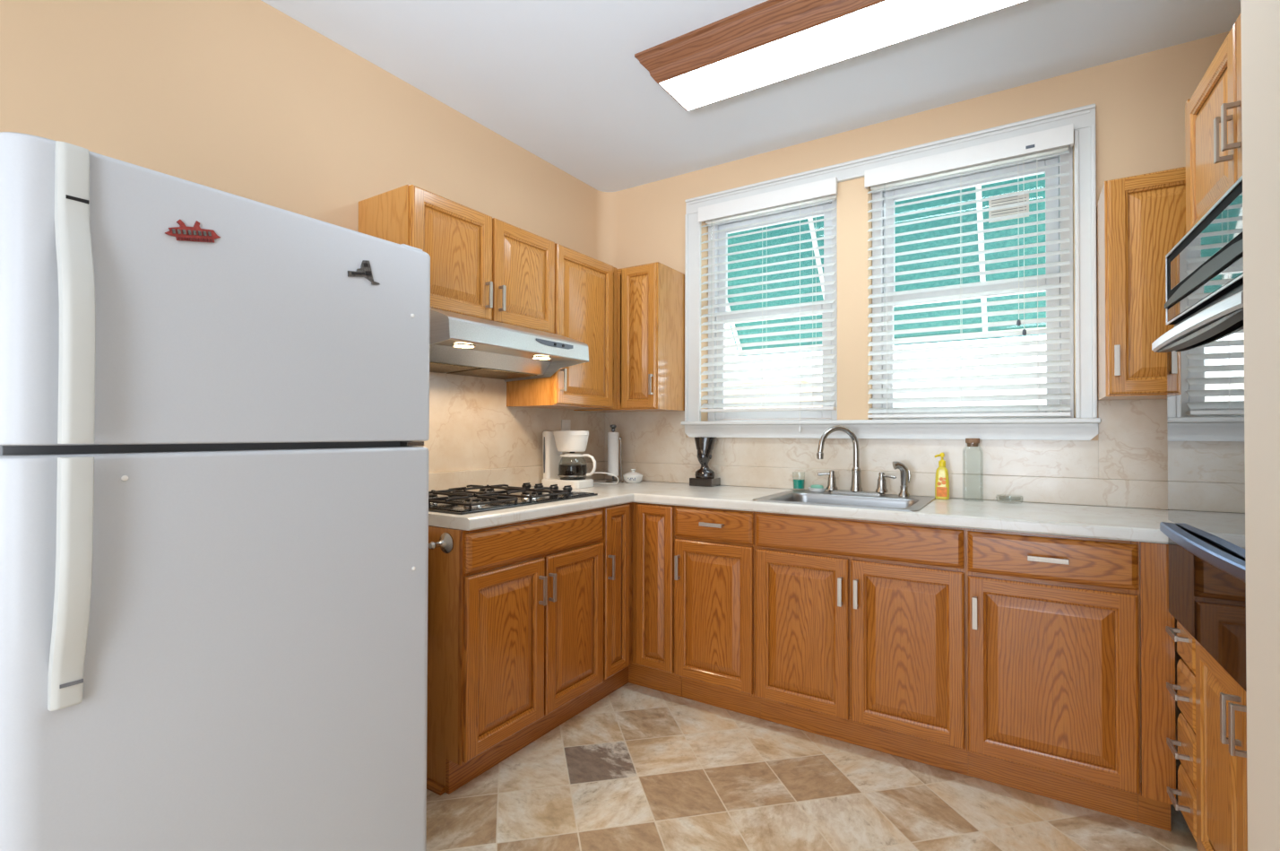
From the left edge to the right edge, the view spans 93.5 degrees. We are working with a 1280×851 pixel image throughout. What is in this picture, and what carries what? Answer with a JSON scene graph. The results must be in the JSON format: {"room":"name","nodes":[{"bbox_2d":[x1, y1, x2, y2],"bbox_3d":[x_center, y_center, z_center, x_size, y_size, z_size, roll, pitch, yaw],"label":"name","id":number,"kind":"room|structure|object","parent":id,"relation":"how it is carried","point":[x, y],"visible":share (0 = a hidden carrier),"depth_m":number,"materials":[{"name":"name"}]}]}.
{"room":"kitchen","nodes":[
{"label":"kitchen","id":0,"kind":"room"},
{"bbox_2d":[0,0,617,472],"bbox_3d":[-1.108,-0.103,2.324,0.240,2.642,3.500,0,-1,33],"label":"wall","id":1,"kind":"structure","parent":0,"point":[245,99],"depth_m":2.01,"materials":[{"name":"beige paint"}]},
{"bbox_2d":[358,184,554,333],"bbox_3d":[-0.722,-0.639,2.541,0.353,0.432,0.779,0,-1,33],"label":"upper cabinet","id":2,"kind":"object","parent":1,"relation":"attached to","point":[484,266],"visible":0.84,"depth_m":2.37,"materials":[{"name":"brown wood"}]},
{"bbox_2d":[429,307,588,381],"bbox_3d":[-0.648,-0.320,2.484,0.525,0.203,0.764,0,-1,33],"label":"range hood","id":3,"kind":"object","parent":1,"relation":"attached to","point":[459,343],"visible":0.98,"depth_m":2.40,"materials":[{"name":"metal"}]},
{"bbox_2d":[417,371,605,472],"bbox_3d":[-0.649,-0.105,2.974,0.006,0.624,1.598,0,-1,33],"label":"backsplash panel","id":4,"kind":"object","parent":1,"relation":"attached to","point":[472,427],"visible":0.36,"depth_m":2.86,"materials":[{"name":"beige tile"}]},
{"bbox_2d":[561,419,570,430],"bbox_3d":[-0.408,0.027,3.332,0.008,0.116,0.074,0,-1,33],"label":"wall outlet","id":5,"kind":"object","parent":4,"relation":"attached to","point":[566,424],"visible":0.5,"depth_m":3.33,"materials":[{"name":"plastic"}]},
{"bbox_2d":[506,242,616,409],"bbox_3d":[-0.370,-0.469,3.084,0.353,0.757,0.516,0,-1,33],"label":"upper cabinet","id":6,"kind":"object","parent":1,"relation":"attached to","point":[585,286],"visible":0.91,"depth_m":2.96,"materials":[{"name":"brown wood"}]},
{"bbox_2d":[261,0,1240,191],"bbox_3d":[-1.166,-1.508,-0.716,3.450,0.100,8.700,0,-1,33],"label":"ceiling","id":7,"kind":"structure","parent":0,"point":[563,82],"depth_m":2.37,"materials":[{"name":"paint"}]},
{"bbox_2d":[634,0,1028,111],"bbox_3d":[0.669,-1.370,2.079,1.402,0.102,0.370,0,-1,33],"label":"ceiling light","id":8,"kind":"object","parent":7,"relation":"attached to","point":[767,42],"visible":1,"depth_m":2.09,"materials":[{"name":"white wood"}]},
{"bbox_2d":[425,682,1198,850],"bbox_3d":[-1.174,1.234,-0.746,3.450,0.100,8.700,0,-1,33],"label":"floor","id":9,"kind":"structure","parent":0,"point":[640,767],"depth_m":1.96,"materials":[{"name":"tile"}]},
{"bbox_2d":[0,131,430,850],"bbox_3d":[-1.086,0.357,1.496,0.792,1.705,0.843,0,-1,33],"label":"refrigerator","id":10,"kind":"object","parent":9,"relation":"on","point":[214,471],"visible":1,"depth_m":1.20,"materials":[{"name":"white metal"}]},
{"bbox_2d":[164,219,220,242],"bbox_3d":[-0.883,-0.383,1.192,0.006,0.047,0.095,0,-1,33],"label":"magnet","id":11,"kind":"object","parent":10,"relation":"attached to","point":[184,233],"visible":1,"depth_m":1.19,"materials":[{"name":"red metal"}]},
{"bbox_2d":[347,259,380,285],"bbox_3d":[-0.686,-0.384,1.498,0.006,0.058,0.085,0,-1,33],"label":"magnet","id":12,"kind":"object","parent":10,"relation":"attached to","point":[365,271],"visible":1,"depth_m":1.50,"materials":[{"name":"grey metal"}]},
{"bbox_2d":[426,507,603,795],"bbox_3d":[-0.604,0.784,2.414,0.638,0.872,0.780,0,-1,33],"label":"base cabinet","id":13,"kind":"object","parent":9,"relation":"on","point":[515,609],"visible":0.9,"depth_m":2.12,"materials":[{"name":"brown wood"}]},
{"bbox_2d":[428,532,453,553],"bbox_3d":[-0.829,0.391,2.083,0.468,0.068,0.068,0,-1,33],"label":"towel bar","id":14,"kind":"object","parent":13,"relation":"attached to","point":[445,542],"visible":0.51,"depth_m":1.98,"materials":[{"name":"silver metal"}]},
{"bbox_2d":[589,501,682,706],"bbox_3d":[-0.093,0.793,3.042,0.816,0.872,0.828,0,-1,33],"label":"base cabinet","id":15,"kind":"object","parent":9,"relation":"on","point":[638,540],"visible":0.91,"depth_m":2.71,"materials":[{"name":"brown wood"}]},
{"bbox_2d":[428,460,1176,544],"bbox_3d":[0.664,0.274,2.125,3.130,0.146,1.604,0,-1,33],"label":"countertop","id":16,"kind":"structure","parent":15,"relation":"on","point":[1134,510],"depth_m":2.42,"materials":[{"name":"white stone"}]},
{"bbox_2d":[428,482,597,514],"bbox_3d":[-0.603,0.284,2.493,0.502,0.046,0.770,0,-1,33],"label":"gas cooktop","id":17,"kind":"object","parent":16,"relation":"in","point":[454,500],"visible":0.93,"depth_m":2.36,"materials":[{"name":"black metal"}]},
{"bbox_2d":[541,430,618,488],"bbox_3d":[-0.311,0.171,3.147,0.308,0.288,0.298,0,-1,33],"label":"coffee maker","id":18,"kind":"object","parent":16,"relation":"on","point":[554,442],"visible":0.98,"depth_m":3.06,"materials":[{"name":"white plastic"}]},
{"bbox_2d":[553,430,588,451],"bbox_3d":[-0.354,0.080,3.091,0.199,0.106,0.154,0,-1,33],"label":"basket","id":19,"kind":"object","parent":18,"relation":"on","point":[563,440],"depth_m":3.02,"materials":[{"name":"white plastic"}]},
{"bbox_2d":[557,452,596,477],"bbox_3d":[-0.333,0.207,3.066,0.153,0.128,0.194,1,-1,-34],"label":"coffee carafe","id":20,"kind":"object","parent":18,"relation":"on","point":[571,470],"visible":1,"depth_m":3.03,"materials":[{"name":"clear glass"}]},
{"bbox_2d":[605,423,623,482],"bbox_3d":[-0.141,0.157,3.392,0.104,0.324,0.104,0,-1,33],"label":"paper towel holder","id":21,"kind":"object","parent":16,"relation":"on","point":[613,427],"visible":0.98,"depth_m":3.38,"materials":[{"name":"silver metal"}]},
{"bbox_2d":[607,432,618,475],"bbox_3d":[-0.151,0.160,3.399,0.062,0.245,0.062,0,-1,33],"label":"paper towel roll","id":22,"kind":"object","parent":21,"relation":"on","point":[612,436],"visible":0.92,"depth_m":3.37,"materials":[{"name":"white paper"}]},
{"bbox_2d":[622,468,643,483],"bbox_3d":[-0.038,0.280,3.360,0.114,0.077,0.114,0,-1,33],"label":"sugar bowl","id":23,"kind":"object","parent":16,"relation":"on","point":[631,477],"visible":1,"depth_m":3.32,"materials":[{"name":"white ceramic"}]},
{"bbox_2d":[689,436,720,486],"bbox_3d":[0.343,0.189,3.182,0.132,0.258,0.110,0,-1,33],"label":"figurine","id":24,"kind":"object","parent":16,"relation":"on","point":[704,476],"visible":1,"depth_m":3.15,"materials":[{"name":"silver metal"}]},
{"bbox_2d":[752,489,935,510],"bbox_3d":[0.877,0.398,2.558,0.636,0.182,0.558,0,-1,33],"label":"sink","id":25,"kind":"object","parent":16,"relation":"in","point":[888,501],"visible":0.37,"depth_m":2.64,"materials":[{"name":"metal"}]},
{"bbox_2d":[793,478,804,488],"bbox_3d":[0.767,0.268,2.910,0.060,0.085,0.060,0,-1,33],"label":"liquid","id":26,"kind":"object","parent":25,"relation":"on","point":[798,483],"visible":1,"depth_m":2.89,"materials":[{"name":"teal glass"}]},
{"bbox_2d":[807,486,826,492],"bbox_3d":[0.838,0.303,2.850,0.092,0.018,0.068,0,-1,33],"label":"soap dish","id":27,"kind":"object","parent":25,"relation":"on","point":[815,489],"visible":0.87,"depth_m":2.83,"materials":[{"name":"white ceramic"}]},
{"bbox_2d":[810,484,823,488],"bbox_3d":[0.838,0.292,2.850,0.062,0.024,0.044,0,-1,33],"label":"soap bar","id":28,"kind":"object","parent":27,"relation":"in","point":[817,486],"visible":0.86,"depth_m":2.83,"materials":[{"name":"green wax"}]},
{"bbox_2d":[892,461,910,496],"bbox_3d":[1.148,0.234,2.645,0.078,0.154,0.048,0,-1,-5],"label":"sprayer","id":29,"kind":"object","parent":25,"relation":"on","point":[905,473],"visible":1,"depth_m":2.63,"materials":[{"name":"silver metal"}]},
{"bbox_2d":[816,424,896,495],"bbox_3d":[0.974,0.155,2.747,0.337,0.312,0.152,0,-1,10],"label":"kitchen faucet","id":30,"kind":"object","parent":16,"relation":"on","point":[856,488],"visible":1,"depth_m":2.73,"materials":[{"name":"silver metal"}]},
{"bbox_2d":[817,469,838,490],"bbox_3d":[0.880,0.254,2.821,0.089,0.090,0.052,0,-1,33],"label":"tap","id":31,"kind":"object","parent":30,"relation":"on","point":[832,482],"depth_m":2.80,"materials":[{"name":"silver metal"}]},
{"bbox_2d":[875,471,896,492],"bbox_3d":[1.096,0.253,2.682,0.089,0.090,0.052,0,-1,33],"label":"tap","id":32,"kind":"object","parent":30,"relation":"on","point":[881,488],"depth_m":2.68,"materials":[{"name":"silver metal"}]},
{"bbox_2d":[934,452,949,499],"bbox_3d":[1.288,0.214,2.566,0.055,0.198,0.048,0,-1,33],"label":"soap bottle","id":33,"kind":"object","parent":16,"relation":"on","point":[942,476],"visible":1,"depth_m":2.56,"materials":[{"name":"yellow plastic"}]},
{"bbox_2d":[965,438,979,446],"bbox_3d":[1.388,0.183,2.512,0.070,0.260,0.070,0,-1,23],"label":"stopper","id":34,"kind":"object","parent":16,"relation":"on","point":[971,442],"visible":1,"depth_m":2.49,"materials":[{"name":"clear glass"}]},
{"bbox_2d":[674,505,761,717],"bbox_3d":[0.461,0.792,2.798,0.376,0.872,0.638,0,-1,33],"label":"base cabinet","id":35,"kind":"object","parent":9,"relation":"on","point":[714,557],"visible":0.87,"depth_m":2.55,"materials":[{"name":"brown wood"}]},
{"bbox_2d":[755,510,968,775],"bbox_3d":[0.940,0.790,2.489,0.762,0.872,0.638,0,-1,33],"label":"base cabinet","id":36,"kind":"object","parent":9,"relation":"on","point":[860,625],"visible":0.91,"depth_m":2.23,"materials":[{"name":"brown wood"}]},
{"bbox_2d":[966,527,1176,830],"bbox_3d":[1.486,0.787,2.136,0.537,0.872,0.638,0,-1,33],"label":"base cabinet","id":37,"kind":"object","parent":9,"relation":"on","point":[1063,668],"visible":0.94,"depth_m":1.89,"materials":[{"name":"brown wood"}]},
{"bbox_2d":[1165,13,1247,850],"bbox_3d":[1.575,0.139,1.240,0.620,2.150,0.845,0,-1,31],"label":"tall cabinet","id":38,"kind":"object","parent":9,"relation":"on","point":[1212,791],"visible":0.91,"depth_m":1.49,"materials":[{"name":"brown wood"}]},
{"bbox_2d":[1151,175,1246,691],"bbox_3d":[1.543,0.017,1.278,0.595,1.038,0.811,0,-1,31],"label":"wall oven","id":39,"kind":"object","parent":38,"relation":"in","point":[1204,348],"visible":0.66,"depth_m":1.40,"materials":[{"name":"black metal"}]},
{"bbox_2d":[617,31,1229,752],"bbox_3d":[1.149,-0.090,2.860,3.150,2.642,0.150,0,-1,33],"label":"wall","id":40,"kind":"structure","parent":0,"point":[1140,100],"depth_m":2.79,"materials":[{"name":"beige paint"}]},
{"bbox_2d":[573,261,684,412],"bbox_3d":[-0.071,-0.461,3.349,0.552,0.757,0.350,0,-1,33],"label":"upper cabinet","id":41,"kind":"object","parent":40,"relation":"attached to","point":[651,297],"visible":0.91,"depth_m":3.17,"materials":[{"name":"brown wood"}]},
{"bbox_2d":[684,212,701,421],"bbox_3d":[0.292,-0.596,3.313,0.088,1.146,0.030,0,-1,33],"label":"trim","id":42,"kind":"structure","parent":40,"relation":"attached to","point":[693,229],"depth_m":3.31,"materials":[{"name":"white paint"}]},
{"bbox_2d":[708,198,837,424],"bbox_3d":[0.703,-0.586,3.196,0.729,1.165,0.070,0,-1,33],"label":"window","id":43,"kind":"structure","parent":40,"relation":"in","point":[829,414],"depth_m":3.18,"materials":[{"name":"white plastic"}]},
{"bbox_2d":[698,176,837,432],"bbox_3d":[0.648,-0.573,3.096,0.736,1.214,0.119,0,-1,33],"label":"window blind","id":44,"kind":"object","parent":43,"relation":"attached to","point":[825,190],"visible":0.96,"depth_m":3.06,"materials":[{"name":"white plastic"}]},
{"bbox_2d":[727,216,823,356],"bbox_3d":[0.833,-0.974,3.621,0.860,0.984,0.766,0,-1,33],"label":"awning","id":45,"kind":"object","parent":40,"relation":"attached to","point":[820,224],"visible":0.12,"depth_m":3.71,"materials":[{"name":"teal fabric"}]},
{"bbox_2d":[604,398,1167,480],"bbox_3d":[1.098,0.058,2.798,3.130,0.304,0.006,0,-1,33],"label":"backsplash panel","id":46,"kind":"object","parent":40,"relation":"attached to","point":[1132,444],"visible":0.78,"depth_m":2.63,"materials":[{"name":"beige tile"}]},
{"bbox_2d":[684,103,1095,214],"bbox_3d":[1.020,-1.213,2.851,1.818,0.082,0.030,0,-1,33],"label":"trim","id":47,"kind":"structure","parent":40,"relation":"attached to","point":[1083,116],"depth_m":2.73,"materials":[{"name":"white paint"}]},
{"bbox_2d":[680,417,1101,440],"bbox_3d":[1.009,0.018,2.827,1.840,0.087,0.055,0,-1,33],"label":"trim","id":48,"kind":"structure","parent":40,"relation":"attached to","point":[1045,428],"depth_m":2.68,"materials":[{"name":"white paint"}]},
{"bbox_2d":[872,145,1073,423],"bbox_3d":[1.463,-0.589,2.706,0.787,1.165,0.070,0,-1,33],"label":"window","id":49,"kind":"structure","parent":40,"relation":"in","point":[1066,157],"depth_m":2.62,"materials":[{"name":"white plastic"}]},
{"bbox_2d":[864,123,1073,417],"bbox_3d":[1.397,-0.609,2.613,0.789,1.148,0.119,0,-1,33],"label":"window blind","id":50,"kind":"object","parent":49,"relation":"attached to","point":[1056,141],"visible":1,"depth_m":2.57,"materials":[{"name":"white plastic"}]},
{"bbox_2d":[893,172,1059,345],"bbox_3d":[1.723,-0.977,3.046,1.080,0.984,0.766,0,-1,33],"label":"awning","id":51,"kind":"object","parent":40,"relation":"attached to","point":[1041,184],"visible":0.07,"depth_m":3.15,"materials":[{"name":"teal fabric"}]},
{"bbox_2d":[1073,124,1097,417],"bbox_3d":[1.754,-0.602,2.369,0.067,1.146,0.030,0,-1,33],"label":"trim","id":52,"kind":"structure","parent":40,"relation":"attached to","point":[1085,139],"depth_m":2.37,"materials":[{"name":"white paint"}]},
{"bbox_2d":[1096,166,1185,400],"bbox_3d":[1.880,-0.478,2.092,0.440,0.755,0.354,0,-1,33],"label":"upper cabinet","id":53,"kind":"object","parent":40,"relation":"attached to","point":[1140,219],"visible":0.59,"depth_m":2.05,"materials":[{"name":"brown wood"}]},
{"bbox_2d":[1240,0,1279,850],"bbox_3d":[-0.031,-0.141,-1.377,0.837,2.642,8.550,0,-1,33],"label":"wall","id":54,"kind":"structure","parent":0,"point":[1259,19],"depth_m":0.93,"materials":[{"name":"beige paint"}]},
{"label":"outside","id":55,"kind":"structure","parent":0,"visible":0},
{"bbox_3d":[4.459,2.160,9.033,30.000,0.100,13.840,0,-1,33],"label":"ground","id":56,"kind":"structure","parent":55,"visible":0},
{"bbox_2d":[725,371,821,419],"bbox_3d":[0.821,0.690,11.335,5.600,2.870,3.150,0,-1,33],"label":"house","id":57,"kind":"structure","parent":56,"relation":"on","point":[818,379],"depth_m":8.96,"materials":[{"name":"white brick"}]},
{"bbox_2d":[893,377,1046,406],"bbox_3d":[5.981,0.762,7.527,6.000,2.670,3.150,0,-1,33],"label":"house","id":58,"kind":"structure","parent":56,"relation":"on","point":[1039,379],"depth_m":7.11,"materials":[{"name":"white"}]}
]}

